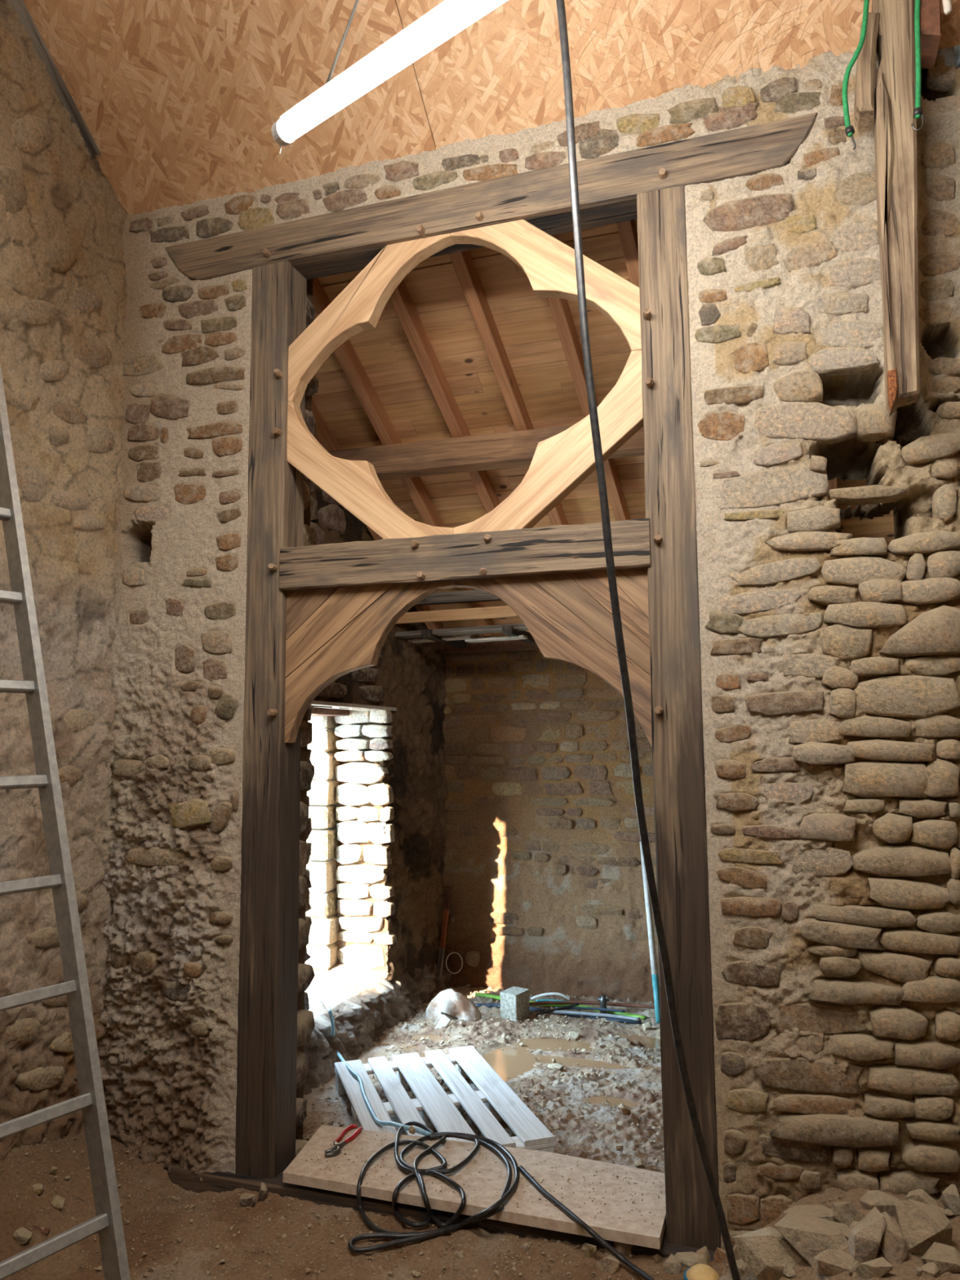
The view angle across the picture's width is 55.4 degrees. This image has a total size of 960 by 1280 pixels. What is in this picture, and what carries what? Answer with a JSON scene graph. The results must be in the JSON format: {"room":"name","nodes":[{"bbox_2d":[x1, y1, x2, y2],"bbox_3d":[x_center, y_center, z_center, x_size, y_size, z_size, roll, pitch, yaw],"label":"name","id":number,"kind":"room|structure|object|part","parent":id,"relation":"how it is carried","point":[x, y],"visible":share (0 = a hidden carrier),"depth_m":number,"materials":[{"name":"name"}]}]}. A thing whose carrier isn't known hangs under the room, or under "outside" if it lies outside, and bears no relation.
{"room":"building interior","nodes":[
{"label":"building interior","id":0,"kind":"room"},
{"bbox_2d":[0,0,127,1159],"bbox_3d":[-2.380,-1.286,1.653,0.553,7.000,5.000,-2,-6,18],"label":"wall","id":1,"kind":"structure","parent":0,"point":[64,295],"depth_m":3.37,"materials":[{"name":"stone"}]},
{"bbox_2d":[8,0,100,156],"bbox_3d":[-1.748,-2.468,3.154,0.074,0.946,1.214,-2,-6,18],"label":"trim","id":2,"kind":"structure","parent":1,"relation":"attached to","point":[25,19],"depth_m":3.46,"materials":[{"name":"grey wood"}]},
{"bbox_2d":[148,480,448,1010],"bbox_3d":[-0.947,0.286,5.180,0.619,4.200,2.970,-2,-6,18],"label":"wall","id":3,"kind":"structure","parent":0,"point":[376,850],"depth_m":5.54,"materials":[{"name":"stone"}]},
{"bbox_2d":[407,634,484,643],"bbox_3d":[-0.234,-0.006,5.836,0.513,0.027,0.102,-2,-6,18],"label":"thin lath","id":4,"kind":"object","parent":3,"relation":"attached to","point":[477,636],"visible":0.77,"depth_m":5.79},
{"bbox_2d":[395,605,518,624],"bbox_3d":[1.214,-0.228,5.163,3.871,0.104,0.032,-2,-6,18],"label":"plank","id":5,"kind":"object","parent":3,"relation":"attached to","point":[503,611],"visible":0.18,"depth_m":5.59,"materials":[{"name":"brown wood"}]},
{"bbox_2d":[394,622,528,638],"bbox_3d":[1.230,-0.142,5.202,3.871,0.107,0.132,-2,-6,18],"label":"plank","id":6,"kind":"object","parent":3,"relation":"attached to","point":[520,627],"visible":0.15,"depth_m":5.59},
{"bbox_2d":[414,585,618,605],"bbox_3d":[1.229,-0.333,5.222,3.870,0.086,0.052,-2,-6,18],"label":"plank","id":7,"kind":"object","parent":3,"relation":"attached to","point":[477,595],"visible":0.14,"depth_m":5.65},
{"bbox_2d":[303,953,452,1094],"bbox_3d":[-1.097,2.062,5.051,1.124,0.390,2.720,-2,-6,18],"label":"rubble pile","id":8,"kind":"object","parent":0,"point":[363,1003],"depth_m":5.11,"materials":[{"name":"stone"}]},
{"bbox_2d":[0,1135,959,1279],"bbox_3d":[-0.453,1.688,0.859,4.600,0.625,4.900,-2,-6,18],"label":"floor","id":9,"kind":"structure","parent":0,"point":[50,1268],"depth_m":2.81,"materials":[{"name":"soil"}]},
{"bbox_2d":[13,1226,32,1244],"bbox_3d":[-1.374,1.798,2.749,0.060,0.045,0.034,-2,-6,18],"label":"rubble stone","id":10,"kind":"object","parent":9,"relation":"on","point":[22,1235],"visible":1,"depth_m":2.74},
{"bbox_2d":[32,1183,43,1195],"bbox_3d":[-1.411,1.756,2.921,0.037,0.033,0.027,-1,-6,2],"label":"rubble stone","id":11,"kind":"object","parent":9,"relation":"on","point":[37,1188],"visible":1,"depth_m":2.91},
{"bbox_2d":[31,1225,50,1235],"bbox_3d":[-1.468,1.780,2.803,0.291,0.094,0.022,0,-6,-4],"label":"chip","id":12,"kind":"object","parent":9,"relation":"on","point":[46,1231],"visible":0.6,"depth_m":2.80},
{"bbox_2d":[50,1166,57,1173],"bbox_3d":[-1.409,1.753,3.020,0.029,0.023,0.019,-6,-8,42],"label":"rubble stone","id":13,"kind":"object","parent":9,"relation":"on","point":[53,1170],"visible":1,"depth_m":3.01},
{"bbox_2d":[50,1195,65,1209],"bbox_3d":[-1.349,1.791,2.915,0.058,0.040,0.031,-2,-6,18],"label":"rubble stone","id":14,"kind":"object","parent":9,"relation":"on","point":[58,1202],"visible":1,"depth_m":2.91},
{"bbox_2d":[0,363,130,1279],"bbox_3d":[-1.312,0.413,2.401,1.008,2.904,0.422,-5,-7,34],"label":"ladder","id":15,"kind":"object","parent":9,"relation":"on","point":[108,1221],"visible":1,"depth_m":2.43,"materials":[{"name":"metal"}]},
{"bbox_2d":[239,1192,256,1207],"bbox_3d":[-0.783,1.885,3.077,0.064,0.050,0.038,-2,-6,18],"label":"rubble stone","id":16,"kind":"object","parent":9,"relation":"on","point":[246,1199],"visible":1,"depth_m":3.06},
{"bbox_2d":[257,1182,267,1200],"bbox_3d":[-0.741,1.887,3.129,0.030,0.059,0.044,-1,-6,0],"label":"rubble stone","id":17,"kind":"object","parent":9,"relation":"on","point":[263,1193],"visible":1,"depth_m":3.12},
{"bbox_2d":[1,1137,864,1279],"bbox_3d":[-0.308,1.744,2.726,2.705,0.307,0.581,-2,-6,18],"label":"loose stones","id":18,"kind":"object","parent":9,"relation":"on","point":[495,1272],"visible":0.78,"depth_m":2.83,"materials":[{"name":"stone"}]},
{"bbox_2d":[454,1251,463,1258],"bbox_3d":[-0.063,1.859,2.765,0.029,0.021,0.015,-2,-6,18],"label":"rubble stone","id":19,"kind":"object","parent":9,"relation":"on","point":[459,1255],"visible":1,"depth_m":2.76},
{"bbox_2d":[520,1242,530,1250],"bbox_3d":[0.140,1.864,2.812,0.030,0.022,0.016,-2,-6,18],"label":"rubble stone","id":20,"kind":"object","parent":9,"relation":"on","point":[525,1245],"visible":1,"depth_m":2.81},
{"bbox_2d":[581,1243,596,1257],"bbox_3d":[0.330,1.856,2.779,0.050,0.039,0.030,-2,-6,18],"label":"rubble stone","id":21,"kind":"object","parent":9,"relation":"on","point":[588,1250],"visible":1,"depth_m":2.77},
{"bbox_2d":[595,1254,619,1274],"bbox_3d":[0.378,1.844,2.692,0.066,0.057,0.040,-5,-8,38],"label":"rubble stone","id":22,"kind":"object","parent":9,"relation":"on","point":[609,1264],"visible":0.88,"depth_m":2.68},
{"bbox_2d":[613,1241,632,1255],"bbox_3d":[0.434,1.843,2.782,0.055,0.079,0.040,1,-6,-16],"label":"rubble stone","id":23,"kind":"object","parent":9,"relation":"on","point":[624,1249],"visible":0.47,"depth_m":2.77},
{"bbox_2d":[652,1253,663,1262],"bbox_3d":[0.530,1.849,2.735,0.029,0.030,0.022,3,-7,-30],"label":"rubble stone","id":24,"kind":"object","parent":9,"relation":"on","point":[657,1258],"visible":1,"depth_m":2.73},
{"bbox_2d":[662,1253,680,1275],"bbox_3d":[0.566,1.838,2.688,0.053,0.058,0.040,-2,-6,18],"label":"rubble stone","id":25,"kind":"object","parent":9,"relation":"on","point":[672,1265],"visible":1,"depth_m":2.67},
{"bbox_2d":[674,1251,706,1267],"bbox_3d":[0.620,1.841,2.708,0.102,0.054,0.048,-2,-6,18],"label":"rubble stone","id":26,"kind":"object","parent":9,"relation":"on","point":[689,1259],"visible":0.51,"depth_m":2.70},
{"bbox_2d":[684,1263,719,1279],"bbox_3d":[0.641,1.840,2.628,0.108,0.058,0.108,-2,-6,18],"label":"lid","id":27,"kind":"object","parent":9,"relation":"on","point":[699,1271],"visible":0.97,"depth_m":2.62,"materials":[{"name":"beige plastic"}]},
{"bbox_2d":[696,1245,710,1264],"bbox_3d":[0.664,1.828,2.717,0.042,0.058,0.043,6,-9,-45],"label":"rubble stone","id":28,"kind":"object","parent":9,"relation":"on","point":[704,1251],"visible":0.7,"depth_m":2.71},
{"bbox_2d":[713,1247,727,1262],"bbox_3d":[0.713,1.808,2.684,0.050,0.053,0.031,-1,-6,2],"label":"rubble stone","id":29,"kind":"object","parent":9,"relation":"on","point":[720,1255],"visible":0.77,"depth_m":2.67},
{"bbox_2d":[728,1258,747,1276],"bbox_3d":[0.728,1.772,2.576,0.052,0.048,0.029,-5,-8,38],"label":"rubble stone","id":30,"kind":"object","parent":9,"relation":"on","point":[742,1268],"visible":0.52,"depth_m":2.56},
{"bbox_2d":[733,1244,745,1262],"bbox_3d":[0.752,1.772,2.640,0.051,0.077,0.065,-2,-6,18],"label":"rubble stone","id":31,"kind":"object","parent":9,"relation":"on","point":[738,1255],"visible":0.18,"depth_m":2.62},
{"bbox_2d":[732,1226,804,1279],"bbox_3d":[0.797,1.657,2.458,0.231,0.125,0.114,-2,-6,18],"label":"rubble stone","id":32,"kind":"object","parent":9,"relation":"on","point":[766,1251],"visible":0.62,"depth_m":2.44,"materials":[{"name":"stone"}]},
{"bbox_2d":[782,1262,797,1277],"bbox_3d":[0.812,1.654,2.400,0.030,0.035,0.046,0,-6,-9],"label":"rubble stone","id":33,"kind":"object","parent":9,"relation":"on","point":[788,1270],"visible":1,"depth_m":2.39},
{"bbox_2d":[783,1204,834,1221],"bbox_3d":[0.917,1.596,2.502,0.166,0.077,0.071,-2,-6,18],"label":"rubble stone","id":34,"kind":"object","parent":9,"relation":"on","point":[821,1211],"visible":0.29,"depth_m":2.51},
{"bbox_2d":[773,1211,850,1266],"bbox_3d":[0.891,1.590,2.406,0.222,0.113,0.100,-2,-6,18],"label":"rubble stone","id":35,"kind":"object","parent":9,"relation":"on","point":[810,1236],"visible":0.66,"depth_m":2.39,"materials":[{"name":"stone"}]},
{"bbox_2d":[813,1248,858,1275],"bbox_3d":[0.893,1.565,2.290,0.108,0.072,0.049,-2,-6,18],"label":"rubble stone","id":36,"kind":"object","parent":9,"relation":"on","point":[830,1262],"visible":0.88,"depth_m":2.28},
{"bbox_2d":[842,1227,851,1239],"bbox_3d":[0.954,1.548,2.373,0.038,0.033,0.035,-2,-6,18],"label":"rubble stone","id":37,"kind":"object","parent":9,"relation":"on","point":[846,1231],"visible":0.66,"depth_m":2.37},
{"bbox_2d":[832,1201,862,1227],"bbox_3d":[0.985,1.546,2.449,0.078,0.093,0.066,-2,-6,18],"label":"rubble stone","id":38,"kind":"object","parent":9,"relation":"on","point":[843,1212],"visible":0.55,"depth_m":2.43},
{"bbox_2d":[849,1221,859,1229],"bbox_3d":[0.994,1.549,2.404,0.033,0.027,0.036,4,-7,-34],"label":"rubble stone","id":39,"kind":"object","parent":9,"relation":"on","point":[853,1224],"visible":0.41,"depth_m":2.41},
{"bbox_2d":[847,1206,887,1262],"bbox_3d":[0.971,1.511,2.295,0.083,0.144,0.098,0,-6,-3],"label":"rubble stone","id":40,"kind":"object","parent":9,"relation":"on","point":[864,1239],"visible":0.81,"depth_m":2.27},
{"bbox_2d":[855,1257,893,1279],"bbox_3d":[0.950,1.517,2.205,0.085,0.054,0.041,-2,-6,18],"label":"rubble stone","id":41,"kind":"object","parent":9,"relation":"on","point":[879,1267],"visible":1,"depth_m":2.19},
{"bbox_2d":[859,1190,902,1217],"bbox_3d":[1.105,1.540,2.496,0.121,0.081,0.059,0,-6,-3],"label":"rubble stone","id":42,"kind":"object","parent":9,"relation":"on","point":[882,1202],"visible":0.66,"depth_m":2.48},
{"bbox_2d":[880,1211,908,1264],"bbox_3d":[1.029,1.505,2.290,0.070,0.129,0.090,0,-6,-7],"label":"rubble stone","id":43,"kind":"object","parent":9,"relation":"on","point":[893,1246],"visible":0.75,"depth_m":2.26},
{"bbox_2d":[914,1266,922,1275],"bbox_3d":[1.055,1.518,2.204,0.018,0.018,0.021,-6,-8,42],"label":"rubble stone","id":44,"kind":"object","parent":9,"relation":"on","point":[917,1271],"visible":1,"depth_m":2.20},
{"bbox_2d":[905,1188,937,1205],"bbox_3d":[1.214,1.547,2.516,0.082,0.062,0.044,-2,-6,18],"label":"rubble stone","id":45,"kind":"object","parent":9,"relation":"on","point":[918,1195],"visible":0.53,"depth_m":2.51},
{"bbox_2d":[894,1199,952,1254],"bbox_3d":[1.124,1.499,2.312,0.132,0.158,0.108,-2,-6,18],"label":"rubble stone","id":46,"kind":"object","parent":9,"relation":"on","point":[921,1224],"visible":0.74,"depth_m":2.29,"materials":[{"name":"stone"}]},
{"bbox_2d":[920,1262,939,1277],"bbox_3d":[1.083,1.513,2.203,0.031,0.026,0.036,5,-8,-42],"label":"rubble stone","id":47,"kind":"object","parent":9,"relation":"on","point":[931,1268],"visible":1,"depth_m":2.19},
{"bbox_2d":[927,1203,944,1213],"bbox_3d":[1.232,1.543,2.472,0.042,0.034,0.041,-2,-6,18],"label":"rubble stone","id":48,"kind":"object","parent":9,"relation":"on","point":[931,1204],"visible":0.32,"depth_m":2.47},
{"bbox_2d":[920,1241,959,1274],"bbox_3d":[1.128,1.509,2.218,0.105,0.075,0.056,-2,-6,18],"label":"rubble stone","id":49,"kind":"object","parent":9,"relation":"on","point":[946,1258],"visible":0.8,"depth_m":2.21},
{"bbox_2d":[944,1208,954,1215],"bbox_3d":[1.269,1.548,2.476,0.024,0.016,0.022,0,-6,-2],"label":"rubble stone","id":50,"kind":"object","parent":9,"relation":"on","point":[947,1211],"visible":1,"depth_m":2.47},
{"bbox_2d":[940,1183,959,1216],"bbox_3d":[1.289,1.542,2.501,0.055,0.086,0.070,0,-6,-7],"label":"rubble stone","id":51,"kind":"object","parent":9,"relation":"on","point":[950,1198],"visible":0.92,"depth_m":2.48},
{"bbox_2d":[302,985,664,1173],"bbox_3d":[0.921,2.243,4.315,4.400,0.354,3.200,-2,-6,18],"label":"rubble","id":52,"kind":"structure","parent":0,"point":[651,1113],"depth_m":4.39,"materials":[{"name":"gravel"}]},
{"bbox_2d":[434,1014,450,1028],"bbox_3d":[-0.212,2.186,5.205,0.094,0.104,0.024,0,-6,-3],"label":"scrap","id":53,"kind":"object","parent":52,"relation":"on","point":[444,1021],"visible":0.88,"depth_m":5.20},
{"bbox_2d":[437,886,451,977],"bbox_3d":[-0.245,1.989,6.071,0.038,0.675,0.154,-5,-7,35],"label":"leaning board","id":54,"kind":"object","parent":52,"relation":"on","point":[448,890],"visible":0.88,"depth_m":6.08,"materials":[{"name":"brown wood"}]},
{"bbox_2d":[445,951,462,973],"bbox_3d":[-0.168,2.100,5.950,0.111,0.161,0.116,0,-6,-2],"label":"coil","id":55,"kind":"object","parent":54,"relation":"hanging from","point":[452,952],"visible":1,"depth_m":5.93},
{"bbox_2d":[334,1045,555,1152],"bbox_3d":[-0.203,2.024,3.929,0.692,0.137,1.106,1,-6,-17],"label":"pallet","id":56,"kind":"object","parent":52,"relation":"on","point":[495,1102],"visible":0.73,"depth_m":3.91,"materials":[{"name":"wood"}]},
{"bbox_2d":[311,994,431,1135],"bbox_3d":[-0.571,1.913,4.184,0.131,0.302,1.748,2,-7,-23],"label":"cable","id":57,"kind":"object","parent":56,"relation":"on","point":[351,1070],"visible":0.94,"depth_m":3.91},
{"bbox_2d":[425,988,481,1022],"bbox_3d":[-0.158,2.147,5.359,0.330,0.205,0.167,-2,-6,18],"label":"sack","id":58,"kind":"object","parent":52,"relation":"on","point":[449,1002],"visible":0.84,"depth_m":5.31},
{"bbox_2d":[440,1011,457,1019],"bbox_3d":[-0.162,2.177,5.285,0.153,0.079,0.012,4,-7,-33],"label":"stick","id":59,"kind":"object","parent":58,"relation":"on","point":[441,1012],"visible":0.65,"depth_m":5.27,"materials":[{"name":"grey wood"}]},
{"bbox_2d":[302,984,663,1169],"bbox_3d":[0.340,2.134,4.521,2.034,0.092,2.615,-2,-6,18],"label":"clod","id":60,"kind":"object","parent":52,"relation":"on","point":[619,1147],"visible":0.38,"depth_m":4.49,"materials":[{"name":"stone"}]},
{"bbox_2d":[365,1026,661,1107],"bbox_3d":[0.438,2.145,4.460,2.300,0.001,2.350,-2,-6,18],"label":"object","id":61,"kind":"object","parent":52,"relation":"on","point":[506,1063],"visible":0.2,"depth_m":4.79,"materials":[{"name":"brown liquid"}]},
{"bbox_2d":[500,986,529,1022],"bbox_3d":[0.207,2.164,5.410,0.115,0.175,0.150,-5,-7,34],"label":"concrete block","id":62,"kind":"object","parent":52,"relation":"on","point":[514,1001],"visible":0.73,"depth_m":5.36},
{"bbox_2d":[530,992,570,1000],"bbox_3d":[0.437,2.213,5.675,0.251,0.058,0.028,-2,-6,13],"label":"pipe","id":63,"kind":"object","parent":52,"relation":"on","point":[544,993],"visible":1,"depth_m":5.67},
{"bbox_2d":[546,1062,563,1071],"bbox_3d":[0.376,2.144,4.587,0.081,0.042,0.068,-2,-6,18],"label":"stone","id":64,"kind":"object","parent":52,"relation":"on","point":[557,1065],"visible":0.96,"depth_m":4.57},
{"bbox_2d":[536,1002,578,1016],"bbox_3d":[0.461,2.192,5.434,0.268,0.056,0.031,1,-6,-16],"label":"pipe","id":65,"kind":"object","parent":52,"relation":"on","point":[574,1004],"visible":1,"depth_m":5.44,"materials":[{"name":"plastic"}]},
{"bbox_2d":[475,1003,641,1024],"bbox_3d":[0.458,2.233,5.484,1.026,0.028,0.072,-3,-6,20],"label":"pipe","id":66,"kind":"object","parent":52,"relation":"on","point":[478,1005],"visible":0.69,"depth_m":5.42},
{"bbox_2d":[555,1006,625,1013],"bbox_3d":[0.655,2.194,5.439,0.412,0.019,0.046,-1,-6,9],"label":"pipe","id":67,"kind":"object","parent":66,"relation":"on","point":[573,1008],"visible":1,"depth_m":5.44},
{"bbox_2d":[475,992,645,1020],"bbox_3d":[0.477,2.235,5.594,1.095,0.047,0.119,-3,-7,21],"label":"pipe","id":68,"kind":"object","parent":52,"relation":"on","point":[479,994],"visible":0.44,"depth_m":5.60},
{"bbox_2d":[535,999,564,1001],"bbox_3d":[0.445,2.203,5.581,0.212,0.016,0.038,-1,-6,8],"label":"pipe","id":69,"kind":"object","parent":68,"relation":"on","point":[538,1000],"visible":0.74,"depth_m":5.59,"materials":[{"name":"teal paint"}]},
{"bbox_2d":[529,1000,654,1008],"bbox_3d":[0.684,2.187,5.491,0.776,0.031,0.079,-1,-6,4],"label":"pipe","id":70,"kind":"object","parent":68,"relation":"on","point":[552,1002],"visible":0.88,"depth_m":5.50,"materials":[{"name":"orange metal"}]},
{"bbox_2d":[568,1031,580,1040],"bbox_3d":[0.520,2.195,5.067,0.057,0.044,0.067,5,-8,-40],"label":"stone","id":71,"kind":"object","parent":52,"relation":"on","point":[574,1035],"visible":1,"depth_m":5.05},
{"bbox_2d":[550,1009,639,1021],"bbox_3d":[0.670,2.198,5.362,0.535,0.020,0.044,-2,-6,18],"label":"pipe","id":72,"kind":"object","parent":52,"relation":"on","point":[569,1012],"visible":1,"depth_m":5.36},
{"bbox_2d":[597,995,608,1013],"bbox_3d":[0.737,2.173,5.461,0.070,0.100,0.048,-2,-6,18],"label":"valve","id":73,"kind":"object","parent":52,"relation":"on","point":[602,1000],"visible":0.98,"depth_m":5.45,"materials":[{"name":"metal"}]},
{"bbox_2d":[600,1017,606,1022],"bbox_3d":[0.716,2.208,5.289,0.036,0.041,0.031,-2,-6,18],"label":"stone","id":74,"kind":"object","parent":52,"relation":"on","point":[602,1020],"visible":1,"depth_m":5.28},
{"bbox_2d":[617,1102,631,1115],"bbox_3d":[0.633,2.063,4.010,0.059,0.051,0.049,-2,-6,18],"label":"stone","id":75,"kind":"object","parent":52,"relation":"on","point":[624,1110],"visible":0.9,"depth_m":4.00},
{"bbox_2d":[634,1158,645,1168],"bbox_3d":[0.611,2.007,3.495,0.037,0.043,0.035,4,-7,-35],"label":"stone","id":76,"kind":"object","parent":52,"relation":"on","point":[638,1163],"visible":0.92,"depth_m":3.49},
{"bbox_2d":[641,1022,652,1031],"bbox_3d":[0.943,2.190,5.165,0.063,0.065,0.043,-2,-6,18],"label":"stone","id":77,"kind":"object","parent":52,"relation":"on","point":[646,1026],"visible":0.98,"depth_m":5.16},
{"bbox_2d":[641,1008,655,1017],"bbox_3d":[1.023,2.202,5.392,0.110,0.053,0.102,2,-7,-23],"label":"flat stone","id":78,"kind":"object","parent":52,"relation":"on","point":[648,1013],"visible":0.58,"depth_m":5.37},
{"bbox_2d":[640,841,659,1023],"bbox_3d":[1.027,1.744,5.504,0.036,1.010,0.398,0,-6,-1],"label":"pole","id":79,"kind":"object","parent":52,"relation":"on","point":[647,900],"visible":0.75,"depth_m":5.46,"materials":[{"name":"teal paint"}]},
{"bbox_2d":[22,0,959,214],"bbox_3d":[-0.508,-3.934,1.277,4.900,3.778,4.750,-2,-6,18],"label":"ceiling","id":80,"kind":"structure","parent":0,"point":[180,101],"depth_m":3.27,"materials":[{"name":"brown wood"}]},
{"bbox_3d":[-0.991,-2.073,3.401,1.537,0.536,0.660,-2,-6,18],"label":"panel","id":81,"kind":"part","parent":80,"relation":"part of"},
{"bbox_2d":[271,0,507,154],"bbox_3d":[0.054,-2.199,2.123,0.282,1.944,1.516,5,-9,-44],"label":"lamp","id":82,"kind":"object","parent":80,"relation":"hanging from","point":[448,18],"visible":1,"depth_m":2.16,"materials":[{"name":"white"}]},
{"bbox_3d":[-0.147,-2.088,2.338,0.548,1.337,0.008,-2,-6,18],"label":"suspension cord","id":83,"kind":"part","parent":82,"relation":"part of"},
{"bbox_2d":[555,0,740,1279],"bbox_3d":[0.426,-0.419,2.460,0.663,4.372,0.074,5,-8,-42],"label":"hanging cable","id":84,"kind":"object","parent":80,"relation":"hanging from","point":[589,380],"visible":1,"depth_m":2.35,"materials":[{"name":"black rubber"}]},
{"bbox_3d":[1.058,-2.163,2.725,2.777,0.534,0.660,-2,-6,18],"label":"panel","id":85,"kind":"part","parent":80,"relation":"part of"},
{"bbox_2d":[942,0,952,14],"bbox_3d":[1.341,-1.847,2.630,0.023,0.096,0.022,0,-6,-4],"label":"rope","id":86,"kind":"object","parent":80,"relation":"hanging from","point":[947,4],"visible":1,"depth_m":2.62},
{"bbox_2d":[97,44,959,1248],"bbox_3d":[0.180,0.107,3.259,4.874,4.330,0.488,-2,-6,18],"label":"wall","id":87,"kind":"structure","parent":0,"point":[830,658],"depth_m":2.91,"materials":[{"name":"stone"}]},
{"bbox_2d":[164,112,817,1262],"bbox_3d":[-0.060,0.181,3.242,2.522,3.702,0.236,-2,-6,18],"label":"frame","id":88,"kind":"object","parent":87,"relation":"attached to","point":[316,615],"visible":0.91,"depth_m":3.23,"materials":[{"name":"brown wood"}]},
{"bbox_3d":[-0.789,0.212,3.487,0.162,3.405,0.163,-2,-6,18],"label":"post","id":89,"kind":"part","parent":88,"relation":"part of","materials":[{"name":"brown wood"}]},
{"bbox_3d":[-0.060,1.945,3.058,2.150,0.156,0.236,-2,-6,18],"label":"sill","id":90,"kind":"part","parent":88,"relation":"part of","materials":[{"name":"brown wood"}]},
{"bbox_3d":[-0.074,-0.287,3.280,1.376,0.166,0.154,-2,-6,18],"label":"rail","id":91,"kind":"part","parent":88,"relation":"part of","materials":[{"name":"brown wood"}]},
{"bbox_2d":[282,1124,666,1249],"bbox_3d":[-0.033,1.840,3.137,1.344,0.032,0.455,-2,-6,18],"label":"slab","id":92,"kind":"object","parent":88,"relation":"on","point":[633,1230],"visible":0.82,"depth_m":3.06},
{"bbox_2d":[324,1124,362,1156],"bbox_3d":[-0.507,1.843,3.372,0.071,0.024,0.266,-2,-6,18],"label":"pliers","id":93,"kind":"object","parent":92,"relation":"on","point":[335,1149],"visible":1,"depth_m":3.36,"materials":[{"name":"metal"}]},
{"bbox_3d":[-0.510,1.851,3.431,0.031,0.017,0.156,-3,-7,22],"label":"handle","id":94,"kind":"part","parent":93,"relation":"part of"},
{"bbox_3d":[-0.471,1.849,3.414,0.023,0.017,0.131,-2,-6,18],"label":"handle","id":95,"kind":"part","parent":93,"relation":"part of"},
{"bbox_2d":[408,1125,415,1133],"bbox_3d":[-0.257,1.846,3.450,0.026,0.029,0.022,1,-6,-10],"label":"stone","id":96,"kind":"object","parent":92,"relation":"on","point":[411,1130],"visible":1,"depth_m":3.44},
{"bbox_2d":[304,1129,665,1224],"bbox_3d":[0.000,1.819,3.126,1.235,0.011,0.374,-2,-6,18],"label":"crumbs","id":97,"kind":"object","parent":92,"relation":"on","point":[344,1153],"visible":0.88,"depth_m":3.08,"materials":[{"name":"stone"}]},
{"bbox_2d":[347,1120,654,1279],"bbox_3d":[0.109,1.836,3.023,1.051,0.109,0.734,-2,-6,15],"label":"power cable","id":98,"kind":"object","parent":92,"relation":"on","point":[438,1171],"visible":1,"depth_m":2.98,"materials":[{"name":"black rubber"}]},
{"bbox_3d":[0.654,0.169,3.010,0.164,3.445,0.163,-2,-6,18],"label":"post","id":99,"kind":"part","parent":88,"relation":"part of","materials":[{"name":"brown wood"}]},
{"bbox_2d":[441,649,658,1003],"bbox_3d":[1.429,1.159,5.998,5.200,3.200,0.675,-2,-6,18],"label":"wall","id":100,"kind":"structure","parent":0,"point":[543,870],"depth_m":6.05,"materials":[{"name":"stone"}]},
{"bbox_2d":[421,629,466,647],"bbox_3d":[-0.192,0.004,6.032,0.060,0.050,0.900,-2,-6,18],"label":"joist","id":101,"kind":"object","parent":100,"relation":"on","point":[425,633],"visible":0.46,"depth_m":5.79,"materials":[{"name":"brown wood"}]},
{"bbox_2d":[436,640,539,653],"bbox_3d":[1.429,-0.019,5.790,3.870,0.075,0.122,-2,-6,18],"label":"plate timber","id":102,"kind":"object","parent":100,"relation":"on","point":[517,645],"visible":0.15,"depth_m":6.19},
{"bbox_2d":[502,625,536,644],"bbox_3d":[0.302,-0.017,5.870,0.060,0.050,0.900,-2,-6,18],"label":"joist","id":103,"kind":"object","parent":100,"relation":"on","point":[508,630],"visible":0.58,"depth_m":5.54,"materials":[{"name":"brown wood"}]},
{"bbox_2d":[465,635,527,643],"bbox_3d":[0.100,-0.006,5.671,0.376,0.024,0.102,-2,-6,18],"label":"thin lath","id":104,"kind":"object","parent":103,"relation":"attached to","point":[519,637],"visible":1,"depth_m":5.64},
{"bbox_2d":[311,218,894,644],"bbox_3d":[0.734,-0.940,4.868,5.038,2.036,3.300,-2,-6,18],"label":"ceiling","id":105,"kind":"structure","parent":0,"point":[452,394],"depth_m":4.54,"materials":[{"name":"brown wood"}]},
{"bbox_3d":[1.356,-2.068,2.807,0.324,0.163,0.140,-2,-6,18],"label":"cross beam","id":106,"kind":"structure","parent":0,"visible":0},
{"bbox_2d":[871,0,919,417],"bbox_3d":[1.264,-1.387,2.752,0.142,1.445,0.107,-2,-6,18],"label":"hewn timber","id":107,"kind":"object","parent":106,"relation":"hanging from","point":[895,137],"visible":0.99,"depth_m":2.72,"materials":[{"name":"brown wood"}]},
{"bbox_2d":[853,12,879,130],"bbox_3d":[1.191,-1.751,2.813,0.079,0.321,0.110,-2,-6,18],"label":"block","id":108,"kind":"object","parent":107,"relation":"attached to","point":[864,104],"visible":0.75,"depth_m":2.77,"materials":[{"name":"wood"}]},
{"bbox_2d":[842,0,924,150],"bbox_3d":[1.192,-1.726,2.707,0.233,0.537,0.040,-2,-6,18],"label":"cable","id":109,"kind":"object","parent":107,"relation":"hanging from","point":[917,111],"visible":1,"depth_m":2.71,"materials":[{"name":"plastic"}]},
{"bbox_3d":[1.130,-1.738,2.737,0.096,0.478,0.015,-2,-6,18],"label":"cord","id":110,"kind":"part","parent":109,"relation":"part of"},
{"bbox_3d":[1.286,-1.732,2.684,0.041,0.422,0.015,-2,-6,18],"label":"cord","id":111,"kind":"part","parent":109,"relation":"part of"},
{"bbox_2d":[914,0,941,68],"bbox_3d":[1.347,-1.861,2.762,0.067,0.196,0.150,-2,-6,18],"label":"stub","id":112,"kind":"object","parent":107,"relation":"attached to","point":[930,10],"visible":0.81,"depth_m":2.69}
]}

